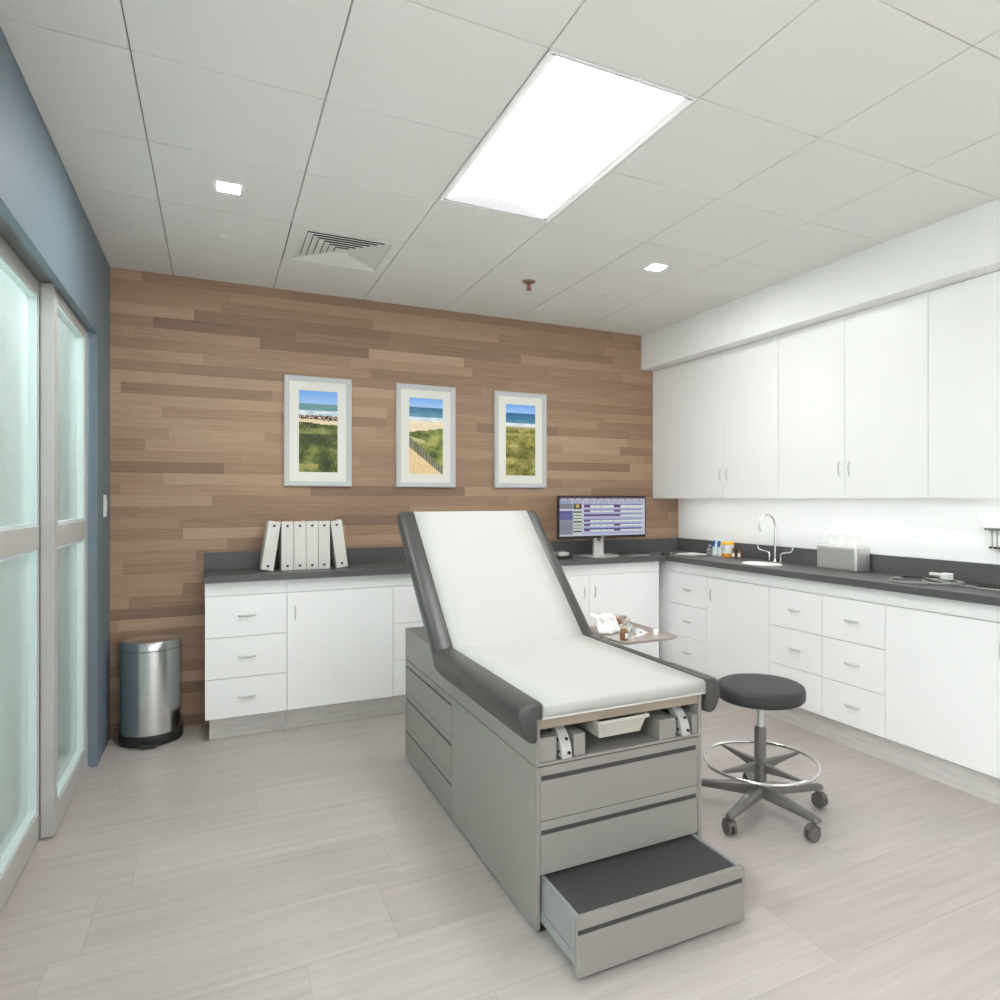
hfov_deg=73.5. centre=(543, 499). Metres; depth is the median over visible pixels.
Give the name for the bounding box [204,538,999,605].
countertop
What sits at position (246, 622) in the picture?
base cabinet
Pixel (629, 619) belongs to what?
vial
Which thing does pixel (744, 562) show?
sink
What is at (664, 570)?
cabinet filler
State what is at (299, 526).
ring binder
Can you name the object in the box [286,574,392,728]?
base cabinet
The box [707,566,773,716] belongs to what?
base cabinet
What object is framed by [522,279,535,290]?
sprinkler
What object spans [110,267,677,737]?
wall
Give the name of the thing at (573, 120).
ceiling light
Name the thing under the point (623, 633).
medicine bottle
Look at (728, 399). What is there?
upper cabinet
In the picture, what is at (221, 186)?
recessed light
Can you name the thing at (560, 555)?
device
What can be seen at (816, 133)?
ceiling
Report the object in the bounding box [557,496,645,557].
computer monitor
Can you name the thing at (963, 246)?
soffit
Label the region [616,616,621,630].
medicine bottle
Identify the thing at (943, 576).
connector
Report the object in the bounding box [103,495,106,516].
light switch
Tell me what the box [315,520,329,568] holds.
ring binder
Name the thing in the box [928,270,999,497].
upper cabinet
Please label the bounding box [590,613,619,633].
cloth
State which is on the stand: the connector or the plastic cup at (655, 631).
the plastic cup at (655, 631)
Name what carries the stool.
on the floor
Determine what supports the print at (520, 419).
attached to the framed picture at (520, 419)
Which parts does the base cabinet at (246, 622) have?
drawer, drawer, drawer, handle, handle, handle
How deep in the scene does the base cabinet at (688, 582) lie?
5.34 m
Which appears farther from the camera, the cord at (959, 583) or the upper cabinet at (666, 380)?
the upper cabinet at (666, 380)
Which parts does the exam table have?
drawer, drawer, drawer, stirrup arm, drawer, drawer, drawer, step drawer, stirrup arm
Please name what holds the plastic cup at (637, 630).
on the stand
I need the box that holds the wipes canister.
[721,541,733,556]
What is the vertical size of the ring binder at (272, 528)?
0.329 m
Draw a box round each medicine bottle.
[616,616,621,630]
[620,626,627,639]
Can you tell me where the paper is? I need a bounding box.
[414,511,705,717]
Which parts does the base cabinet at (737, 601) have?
door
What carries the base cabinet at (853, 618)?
on the floor
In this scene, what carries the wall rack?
attached to the wall at (951, 529)
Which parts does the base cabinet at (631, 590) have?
door, door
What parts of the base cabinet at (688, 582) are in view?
drawer, drawer, drawer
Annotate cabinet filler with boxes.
[658,561,673,663]
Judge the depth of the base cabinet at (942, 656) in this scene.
3.47 m
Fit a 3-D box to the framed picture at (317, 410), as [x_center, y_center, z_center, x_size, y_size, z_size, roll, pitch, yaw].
[-1.599,-0.478,4.738,0.460,0.775,0.024,0,0,-26]
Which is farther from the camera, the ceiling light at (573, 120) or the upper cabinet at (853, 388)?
the upper cabinet at (853, 388)
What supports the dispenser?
on the countertop
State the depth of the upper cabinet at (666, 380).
5.83 m
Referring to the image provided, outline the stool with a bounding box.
[701,673,827,842]
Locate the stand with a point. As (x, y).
(662, 635)
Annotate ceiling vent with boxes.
[282,223,404,274]
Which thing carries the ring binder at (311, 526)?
on the countertop
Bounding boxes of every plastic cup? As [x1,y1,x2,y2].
[635,628,639,633]
[653,629,658,634]
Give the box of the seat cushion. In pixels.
[542,692,704,719]
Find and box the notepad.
[629,554,648,555]
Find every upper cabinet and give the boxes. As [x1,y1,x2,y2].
[653,364,678,497]
[679,335,777,497]
[778,291,927,497]
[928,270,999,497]
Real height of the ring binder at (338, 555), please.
0.329 m
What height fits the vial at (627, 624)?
0.070 m
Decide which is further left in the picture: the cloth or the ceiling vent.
the ceiling vent
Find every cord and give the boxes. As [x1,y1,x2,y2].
[889,577,999,590]
[903,575,999,586]
[976,584,999,588]
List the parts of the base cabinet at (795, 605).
drawer, drawer, drawer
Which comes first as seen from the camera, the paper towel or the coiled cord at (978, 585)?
the coiled cord at (978, 585)
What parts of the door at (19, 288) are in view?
glass, glass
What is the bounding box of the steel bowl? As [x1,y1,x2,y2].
[613,614,626,625]
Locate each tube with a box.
[712,539,717,555]
[718,539,722,555]
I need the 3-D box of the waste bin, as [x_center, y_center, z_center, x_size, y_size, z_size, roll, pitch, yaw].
[-2.434,1.179,4.137,0.348,0.639,0.322,0,0,-26]
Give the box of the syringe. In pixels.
[631,633,646,638]
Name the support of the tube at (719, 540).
on the countertop
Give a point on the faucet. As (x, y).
(764, 515)
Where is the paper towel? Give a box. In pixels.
[829,534,859,546]
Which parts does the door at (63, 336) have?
glass, glass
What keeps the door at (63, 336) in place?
in the wall at (39, 201)
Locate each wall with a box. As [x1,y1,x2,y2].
[0,27,109,767]
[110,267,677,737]
[678,198,999,564]
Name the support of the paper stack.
on the countertop
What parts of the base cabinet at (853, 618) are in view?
handle, handle, handle, drawer, drawer, drawer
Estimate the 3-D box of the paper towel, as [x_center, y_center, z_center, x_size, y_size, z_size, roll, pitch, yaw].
[1.974,0.268,4.387,0.021,0.074,0.234,0,0,-26]
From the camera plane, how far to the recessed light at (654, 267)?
4.20 m
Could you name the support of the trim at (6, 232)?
attached to the wall at (39, 201)
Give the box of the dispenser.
[817,544,869,572]
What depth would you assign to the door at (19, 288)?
2.75 m
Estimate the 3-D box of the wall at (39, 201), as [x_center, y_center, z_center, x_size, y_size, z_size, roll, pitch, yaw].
[-0.687,-0.080,-0.131,0.155,3.159,9.570,0,0,-26]
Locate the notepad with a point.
(635, 554)
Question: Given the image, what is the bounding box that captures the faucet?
[757,514,793,562]
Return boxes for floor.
[0,697,999,999]
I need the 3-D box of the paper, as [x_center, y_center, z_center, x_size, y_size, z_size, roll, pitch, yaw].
[-0.063,0.407,3.187,0.699,0.673,1.697,0,0,-26]
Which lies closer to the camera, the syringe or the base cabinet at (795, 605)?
the syringe
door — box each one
[0,235,39,912]
[40,282,86,837]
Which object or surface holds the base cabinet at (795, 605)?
on the floor
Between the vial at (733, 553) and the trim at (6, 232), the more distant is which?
the vial at (733, 553)
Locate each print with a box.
[299,390,337,471]
[409,397,442,473]
[506,404,534,475]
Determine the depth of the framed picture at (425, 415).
5.08 m
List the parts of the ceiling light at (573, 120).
plate, plate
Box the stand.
[588,622,677,644]
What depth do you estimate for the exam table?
2.44 m
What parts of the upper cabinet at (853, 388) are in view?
door, door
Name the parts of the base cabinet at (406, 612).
drawer, drawer, drawer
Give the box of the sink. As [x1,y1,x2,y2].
[741,561,782,565]
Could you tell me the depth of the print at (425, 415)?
5.08 m
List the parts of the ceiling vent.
plate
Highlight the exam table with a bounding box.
[397,510,743,978]
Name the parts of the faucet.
lever, spout, lever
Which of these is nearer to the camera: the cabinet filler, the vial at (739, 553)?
the vial at (739, 553)
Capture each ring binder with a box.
[259,520,280,570]
[279,521,293,569]
[294,520,305,569]
[303,520,317,568]
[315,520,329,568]
[330,519,347,567]
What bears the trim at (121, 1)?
attached to the ceiling
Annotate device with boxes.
[555,551,571,558]
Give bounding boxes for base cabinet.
[205,580,286,739]
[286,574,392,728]
[390,574,423,713]
[561,561,658,657]
[670,561,711,676]
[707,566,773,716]
[769,575,826,737]
[822,582,890,762]
[885,591,999,804]
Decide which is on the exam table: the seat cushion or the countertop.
the seat cushion
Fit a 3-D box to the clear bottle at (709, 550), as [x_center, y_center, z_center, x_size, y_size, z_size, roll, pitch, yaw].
[1.378,0.423,5.552,0.046,0.091,0.046,0,0,-26]
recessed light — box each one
[216,180,241,194]
[644,263,667,270]
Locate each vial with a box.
[625,620,629,633]
[627,618,631,630]
[731,548,735,557]
[737,548,741,557]
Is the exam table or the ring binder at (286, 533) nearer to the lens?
the exam table
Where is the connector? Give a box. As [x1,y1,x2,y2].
[929,572,953,579]
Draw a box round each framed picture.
[284,374,351,486]
[395,383,455,486]
[494,391,546,487]
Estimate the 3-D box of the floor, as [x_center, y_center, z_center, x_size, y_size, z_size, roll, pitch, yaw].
[0.556,1.530,0.479,6.420,0.060,9.770,0,0,-26]
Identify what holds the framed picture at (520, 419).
attached to the wall at (198, 367)
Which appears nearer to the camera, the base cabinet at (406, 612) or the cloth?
the cloth
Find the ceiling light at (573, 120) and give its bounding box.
[438,45,697,222]
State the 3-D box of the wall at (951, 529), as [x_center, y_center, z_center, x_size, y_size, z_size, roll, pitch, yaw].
[3.392,-0.080,1.873,0.100,3.159,9.570,0,0,-26]
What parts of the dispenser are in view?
plate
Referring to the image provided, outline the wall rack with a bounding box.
[982,520,999,548]
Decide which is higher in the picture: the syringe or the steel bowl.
the steel bowl
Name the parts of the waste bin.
lid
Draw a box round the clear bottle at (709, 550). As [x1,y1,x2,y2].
[707,545,711,555]
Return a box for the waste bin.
[118,633,183,748]
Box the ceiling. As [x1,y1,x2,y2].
[0,0,999,335]
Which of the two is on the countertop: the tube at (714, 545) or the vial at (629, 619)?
the tube at (714, 545)
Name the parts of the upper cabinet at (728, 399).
door, door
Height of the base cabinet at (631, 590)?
0.986 m
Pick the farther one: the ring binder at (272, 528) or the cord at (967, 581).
the ring binder at (272, 528)
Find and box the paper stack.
[676,552,707,555]
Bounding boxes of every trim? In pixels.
[0,214,51,282]
[121,1,351,280]
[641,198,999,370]
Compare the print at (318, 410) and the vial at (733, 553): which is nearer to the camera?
the print at (318, 410)

